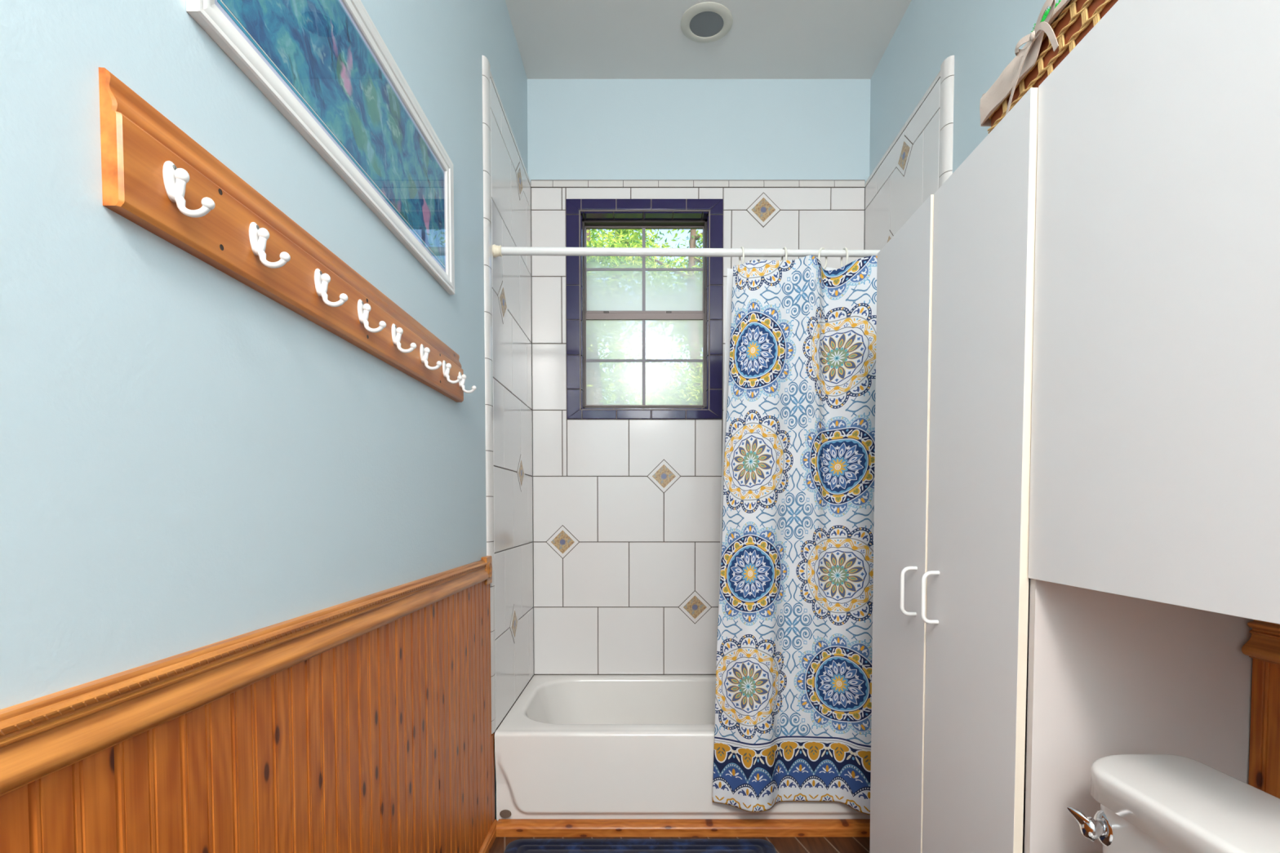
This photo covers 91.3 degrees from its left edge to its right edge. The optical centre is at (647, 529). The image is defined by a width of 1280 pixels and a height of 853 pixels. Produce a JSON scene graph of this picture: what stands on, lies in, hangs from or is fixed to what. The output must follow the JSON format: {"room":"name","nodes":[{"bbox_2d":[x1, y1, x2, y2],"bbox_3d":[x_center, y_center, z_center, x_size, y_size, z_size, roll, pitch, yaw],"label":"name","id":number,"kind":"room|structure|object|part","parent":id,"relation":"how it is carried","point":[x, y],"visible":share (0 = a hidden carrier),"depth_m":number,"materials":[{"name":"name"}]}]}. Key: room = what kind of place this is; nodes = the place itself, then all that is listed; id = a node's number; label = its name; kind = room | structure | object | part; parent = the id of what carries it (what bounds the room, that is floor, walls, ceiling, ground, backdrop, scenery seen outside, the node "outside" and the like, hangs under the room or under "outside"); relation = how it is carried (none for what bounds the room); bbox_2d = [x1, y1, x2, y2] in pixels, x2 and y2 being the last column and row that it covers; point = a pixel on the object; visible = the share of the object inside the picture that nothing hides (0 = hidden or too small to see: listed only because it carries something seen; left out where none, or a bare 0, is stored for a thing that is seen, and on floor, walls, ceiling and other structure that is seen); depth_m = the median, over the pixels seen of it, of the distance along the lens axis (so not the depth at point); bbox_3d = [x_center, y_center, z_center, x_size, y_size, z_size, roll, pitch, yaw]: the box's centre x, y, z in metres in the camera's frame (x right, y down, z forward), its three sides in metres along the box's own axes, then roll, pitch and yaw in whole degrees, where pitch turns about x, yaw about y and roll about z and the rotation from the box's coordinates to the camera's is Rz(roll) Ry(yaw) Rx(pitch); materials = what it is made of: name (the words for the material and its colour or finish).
{"room":"bathroom","nodes":[
{"label":"bathroom","id":0,"kind":"room"},
{"bbox_2d":[0,0,533,819],"bbox_3d":[-0.584,-0.415,0.212,0.117,3.055,5.652,0,2,0],"label":"wall","id":1,"kind":"structure","parent":0,"point":[189,460],"depth_m":0.80,"materials":[{"name":"blue paint"}]},
{"bbox_2d":[0,560,488,796],"bbox_3d":[-0.530,0.212,-0.276,0.026,0.067,4.634,0,2,0],"label":"trim","id":2,"kind":"structure","parent":1,"relation":"attached to","point":[30,753],"depth_m":0.70,"materials":[{"name":"brown wood"}]},
{"bbox_2d":[0,581,494,852],"bbox_3d":[-0.536,0.683,-0.209,0.013,0.890,4.734,0,2,0],"label":"wainscoting","id":3,"kind":"structure","parent":1,"relation":"attached to","point":[380,740],"depth_m":1.01,"materials":[{"name":"brown wood"}]},
{"bbox_2d":[98,66,476,402],"bbox_3d":[-0.510,-0.411,1.201,0.066,0.134,1.160,0,2,0],"label":"hook rack","id":4,"kind":"object","parent":1,"relation":"attached to","point":[157,177],"visible":1,"depth_m":0.81,"materials":[{"name":"brown wood"}]},
{"bbox_2d":[186,0,454,294],"bbox_3d":[-0.535,-0.803,1.220,0.014,0.352,0.980,0,2,0],"label":"framed picture","id":5,"kind":"object","parent":1,"relation":"attached to","point":[325,65],"visible":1,"depth_m":1.14,"materials":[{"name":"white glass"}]},
{"bbox_2d":[480,555,492,585],"bbox_3d":[-0.531,0.134,2.074,0.024,0.092,0.068,0,2,0],"label":"trim","id":6,"kind":"structure","parent":1,"relation":"attached to","point":[488,559],"depth_m":2.06,"materials":[{"name":"brown wood"}]},
{"bbox_2d":[478,819,497,852],"bbox_3d":[-0.524,1.107,-0.194,0.016,0.041,4.735,0,2,0],"label":"baseboard","id":7,"kind":"structure","parent":1,"relation":"attached to","point":[488,842],"depth_m":2.06,"materials":[{"name":"brown wood"}]},
{"bbox_3d":[-0.535,-0.445,2.478,0.015,2.260,0.774,0,2,0],"label":"bullnose trim","id":8,"kind":"part","parent":1,"relation":"part of","materials":[{"name":"tile"}]},
{"bbox_2d":[492,244,880,257],"bbox_3d":[0.228,-0.950,2.143,1.511,0.052,0.042,0,2,0],"label":"shower curtain rod","id":9,"kind":"object","parent":1,"relation":"attached to","point":[497,251],"visible":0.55,"depth_m":2.13,"materials":[{"name":"white metal"}]},
{"bbox_2d":[738,246,744,264],"bbox_3d":[0.322,-0.932,2.144,0.007,0.074,0.051,0,2,-8],"label":"curtain ring","id":10,"kind":"object","parent":9,"relation":"hanging from","point":[742,247],"visible":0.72,"depth_m":2.12,"materials":[{"name":"white plastic"}]},
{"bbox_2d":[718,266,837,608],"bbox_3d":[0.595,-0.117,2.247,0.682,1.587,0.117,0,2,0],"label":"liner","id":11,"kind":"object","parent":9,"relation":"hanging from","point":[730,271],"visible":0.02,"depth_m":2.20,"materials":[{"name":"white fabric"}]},
{"bbox_2d":[781,246,787,260],"bbox_3d":[0.468,-0.931,2.144,0.007,0.074,0.051,0,2,-6],"label":"curtain ring","id":12,"kind":"object","parent":9,"relation":"hanging from","point":[784,247],"visible":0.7,"depth_m":2.12,"materials":[{"name":"white plastic"}]},
{"bbox_2d":[712,255,877,814],"bbox_3d":[0.595,0.005,2.090,0.748,1.848,0.162,0,2,0],"label":"shower curtain","id":13,"kind":"object","parent":9,"relation":"hanging from","point":[793,698],"visible":0.62,"depth_m":2.11,"materials":[{"name":"fabric"}]},
{"bbox_2d":[817,247,827,269],"bbox_3d":[0.600,-0.930,2.144,0.051,0.074,0.007,-2,3,-42],"label":"curtain ring","id":14,"kind":"object","parent":9,"relation":"hanging from","point":[821,248],"visible":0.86,"depth_m":2.14,"materials":[{"name":"white plastic"}]},
{"bbox_2d":[840,247,848,267],"bbox_3d":[0.674,-0.930,2.144,0.007,0.074,0.051,0,2,-8],"label":"curtain ring","id":15,"kind":"object","parent":9,"relation":"hanging from","point":[844,248],"visible":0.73,"depth_m":2.12,"materials":[{"name":"white plastic"}]},
{"bbox_2d":[488,837,870,852],"bbox_3d":[0.232,1.163,0.217,1.749,0.100,5.752,0,2,0],"label":"floor","id":16,"kind":"structure","parent":0,"point":[782,845],"depth_m":2.10,"materials":[{"name":"brown wood"}]},
{"bbox_2d":[503,839,776,852],"bbox_3d":[-0.024,1.046,1.814,0.877,0.021,0.552,0,2,0],"label":"bath mat","id":17,"kind":"object","parent":16,"relation":"on","point":[520,846],"visible":1,"depth_m":2.04,"materials":[{"name":"blue fabric"}]},
{"bbox_2d":[494,675,870,821],"bbox_3d":[0.228,0.848,2.534,1.510,0.327,0.754,0,2,0],"label":"bathtub","id":18,"kind":"object","parent":16,"relation":"on","point":[570,747],"visible":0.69,"depth_m":2.16,"materials":[{"name":"white ceramic"}]},
{"bbox_2d":[499,809,511,817],"bbox_3d":[-0.492,0.983,2.166,0.040,0.028,0.004,0,2,0],"label":"cap","id":19,"kind":"object","parent":18,"relation":"attached to","point":[503,813],"depth_m":2.16,"materials":[{"name":"plastic"}]},
{"bbox_2d":[497,675,715,729],"bbox_3d":[0.228,0.839,2.544,1.510,0.308,0.734,0,2,0],"label":"basin","id":20,"kind":"object","parent":18,"relation":"in","point":[548,702],"depth_m":2.84,"materials":[{"name":"white ceramic"}]},
{"bbox_2d":[496,819,870,837],"bbox_3d":[0.237,1.025,2.152,1.506,0.041,0.042,0,2,0],"label":"baseboard","id":21,"kind":"structure","parent":18,"relation":"attached to","point":[504,828],"depth_m":2.13,"materials":[{"name":"brown wood"}]},
{"bbox_2d":[869,87,1253,852],"bbox_3d":[0.787,0.172,1.368,0.418,1.800,0.678,0,2,0],"label":"tall cabinet","id":22,"kind":"object","parent":16,"relation":"on","point":[997,691],"visible":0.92,"depth_m":1.14,"materials":[{"name":"white laminate"}]},
{"bbox_3d":[0.622,0.160,1.546,0.016,1.788,0.318,0,2,0],"label":"door","id":23,"kind":"part","parent":22,"relation":"part of","materials":[{"name":"white laminate"}]},
{"bbox_3d":[0.597,0.140,1.431,0.038,0.114,0.009,0,2,0],"label":"handle","id":24,"kind":"part","parent":22,"relation":"part of","materials":[{"name":"white metal"}]},
{"bbox_3d":[0.601,0.144,1.330,0.039,0.114,0.009,0,2,0],"label":"handle","id":25,"kind":"part","parent":22,"relation":"part of","materials":[{"name":"white metal"}]},
{"bbox_3d":[0.625,0.172,1.214,0.020,1.788,0.343,0,2,0],"label":"door","id":26,"kind":"part","parent":22,"relation":"part of","materials":[{"name":"white laminate"}]},
{"bbox_2d":[1066,754,1279,852],"bbox_3d":[0.467,0.721,0.725,0.726,0.748,0.491,0,2,0],"label":"toilet","id":27,"kind":"object","parent":16,"relation":"on","point":[1150,803],"visible":1,"depth_m":0.82,"materials":[{"name":"white ceramic"}]},
{"bbox_3d":[0.642,0.429,0.900,0.050,0.048,0.044,0,2,0],"label":"flush lever","id":28,"kind":"part","parent":27,"relation":"part of","materials":[{"name":"silver metal"}]},
{"bbox_3d":[0.730,0.562,0.720,0.156,0.346,0.465,0,2,0],"label":"tank","id":29,"kind":"part","parent":27,"relation":"part of","materials":[{"name":"white ceramic"}]},
{"bbox_2d":[527,79,871,675],"bbox_3d":[0.232,-0.511,2.949,1.549,3.055,0.174,0,2,0],"label":"wall","id":30,"kind":"structure","parent":0,"point":[627,513],"depth_m":2.85,"materials":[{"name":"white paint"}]},
{"bbox_2d":[565,199,723,419],"bbox_3d":[-0.014,-1.004,2.918,0.712,0.990,0.157,0,2,0],"label":"window","id":31,"kind":"structure","parent":30,"relation":"in","point":[594,304],"depth_m":2.87,"materials":[{"name":"glass"}]},
{"bbox_3d":[-0.014,-0.799,2.949,0.562,0.436,0.018,0,2,0],"label":"sash","id":32,"kind":"part","parent":31,"relation":"part of","materials":[{"name":"glass"}]},
{"bbox_3d":[-0.014,-0.788,2.950,0.550,0.398,0.003,0,2,0],"label":"pane","id":33,"kind":"part","parent":31,"relation":"part of","materials":[{"name":"clear glass"}]},
{"bbox_3d":[-0.014,-1.224,2.958,0.562,0.415,0.018,0,2,0],"label":"sash","id":34,"kind":"part","parent":31,"relation":"part of","materials":[{"name":"brown metal"}]},
{"bbox_3d":[-0.014,-1.229,2.958,0.550,0.386,0.003,0,2,0],"label":"pane","id":35,"kind":"part","parent":31,"relation":"part of","materials":[{"name":"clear glass"}]},
{"bbox_3d":[-0.013,-1.001,2.959,0.589,0.897,0.075,0,2,0],"label":"frame","id":36,"kind":"part","parent":31,"relation":"part of","materials":[{"name":"brown metal"}]},
{"bbox_3d":[0.228,-1.569,2.833,1.509,0.037,0.012,0,2,0],"label":"bullnose trim","id":37,"kind":"part","parent":30,"relation":"part of","materials":[{"name":"tile"}]},
{"bbox_2d":[505,0,911,79],"bbox_3d":[0.232,-1.990,0.107,1.749,0.100,5.752,0,2,0],"label":"ceiling","id":38,"kind":"structure","parent":0,"point":[556,39],"depth_m":2.59,"materials":[{"name":"paint"}]},
{"bbox_2d":[680,1,733,42],"bbox_3d":[0.235,-2.018,2.496,0.208,0.011,0.208,0,2,0],"label":"recessed light","id":39,"kind":"object","parent":38,"relation":"in","point":[705,21],"visible":1,"depth_m":2.48,"materials":[{"name":"white plastic"}]},
{"bbox_2d":[864,0,1253,781],"bbox_3d":[1.043,-0.415,0.212,0.125,3.055,5.652,0,2,0],"label":"wall","id":40,"kind":"structure","parent":0,"point":[927,86],"depth_m":2.20,"materials":[{"name":"blue paint"}]},
{"bbox_3d":[0.995,-0.445,2.478,0.023,2.260,0.774,0,2,0],"label":"bullnose trim","id":41,"kind":"part","parent":40,"relation":"part of","materials":[{"name":"tile"}]},
{"bbox_2d":[1027,0,1279,624],"bbox_3d":[0.815,-0.309,0.756,0.370,0.796,0.534,0,2,0],"label":"upper cabinet","id":42,"kind":"object","parent":40,"relation":"attached to","point":[1155,460],"visible":1,"depth_m":0.76,"materials":[{"name":"white laminate"}]},
{"bbox_2d":[979,0,1118,133],"bbox_3d":[0.765,-0.770,0.965,0.286,0.110,0.479,0,2,0],"label":"wicker basket","id":43,"kind":"object","parent":42,"relation":"on","point":[1051,40],"visible":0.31,"depth_m":1.02,"materials":[{"name":"brown wicker"}]},
{"bbox_2d":[1031,0,1060,31],"bbox_3d":[0.708,-0.845,1.066,0.102,0.100,0.103,0,2,0],"label":"yarn ball","id":44,"kind":"object","parent":43,"relation":"in","point":[1046,12],"visible":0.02,"depth_m":1.05,"materials":[{"name":"green fabric"}]},
{"bbox_2d":[1241,619,1279,665],"bbox_3d":[0.987,0.238,-0.786,0.038,0.067,3.612,0,2,0],"label":"trim","id":45,"kind":"structure","parent":40,"relation":"attached to","point":[1264,644],"depth_m":0.99,"materials":[{"name":"brown wood"}]},
{"bbox_2d":[1248,658,1279,799],"bbox_3d":[0.999,0.710,-0.767,0.014,0.875,3.618,0,2,0],"label":"wainscoting","id":46,"kind":"structure","parent":40,"relation":"attached to","point":[1264,735],"depth_m":1.01,"materials":[{"name":"brown wood"}]},
{"label":"outside","id":47,"kind":"structure","parent":0,"visible":0},
{"bbox_3d":[0.000,1.030,12.640,28.000,0.100,18.808,0,2,0],"label":"lawn","id":48,"kind":"structure","parent":47,"visible":0},
{"bbox_2d":[586,229,642,404],"bbox_3d":[-0.568,-1.114,4.800,1.684,4.738,1.424,1,2,36],"label":"tree","id":49,"kind":"object","parent":48,"relation":"on","point":[595,393],"visible":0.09,"depth_m":4.81,"materials":[{"name":"green plant"}]},
{"bbox_2d":[590,229,702,404],"bbox_3d":[0.581,-1.649,7.253,2.582,5.634,2.256,0,2,0],"label":"tree","id":50,"kind":"object","parent":48,"relation":"on","point":[692,393],"visible":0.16,"depth_m":6.99,"materials":[{"name":"green plant"}]},
{"bbox_2d":[590,229,702,404],"bbox_3d":[-0.413,-2.758,10.403,4.060,7.630,3.501,0,2,0],"label":"tree","id":51,"kind":"object","parent":48,"relation":"on","point":[622,375],"visible":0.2,"depth_m":9.95,"materials":[{"name":"green plant"}]},
{"bbox_2d":[635,262,702,383],"bbox_3d":[1.583,-2.705,15.258,4.457,7.186,4.567,-1,2,-19],"label":"tree","id":52,"kind":"object","parent":48,"relation":"on","point":[684,331],"visible":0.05,"depth_m":14.89,"materials":[{"name":"green plant"}]}
]}

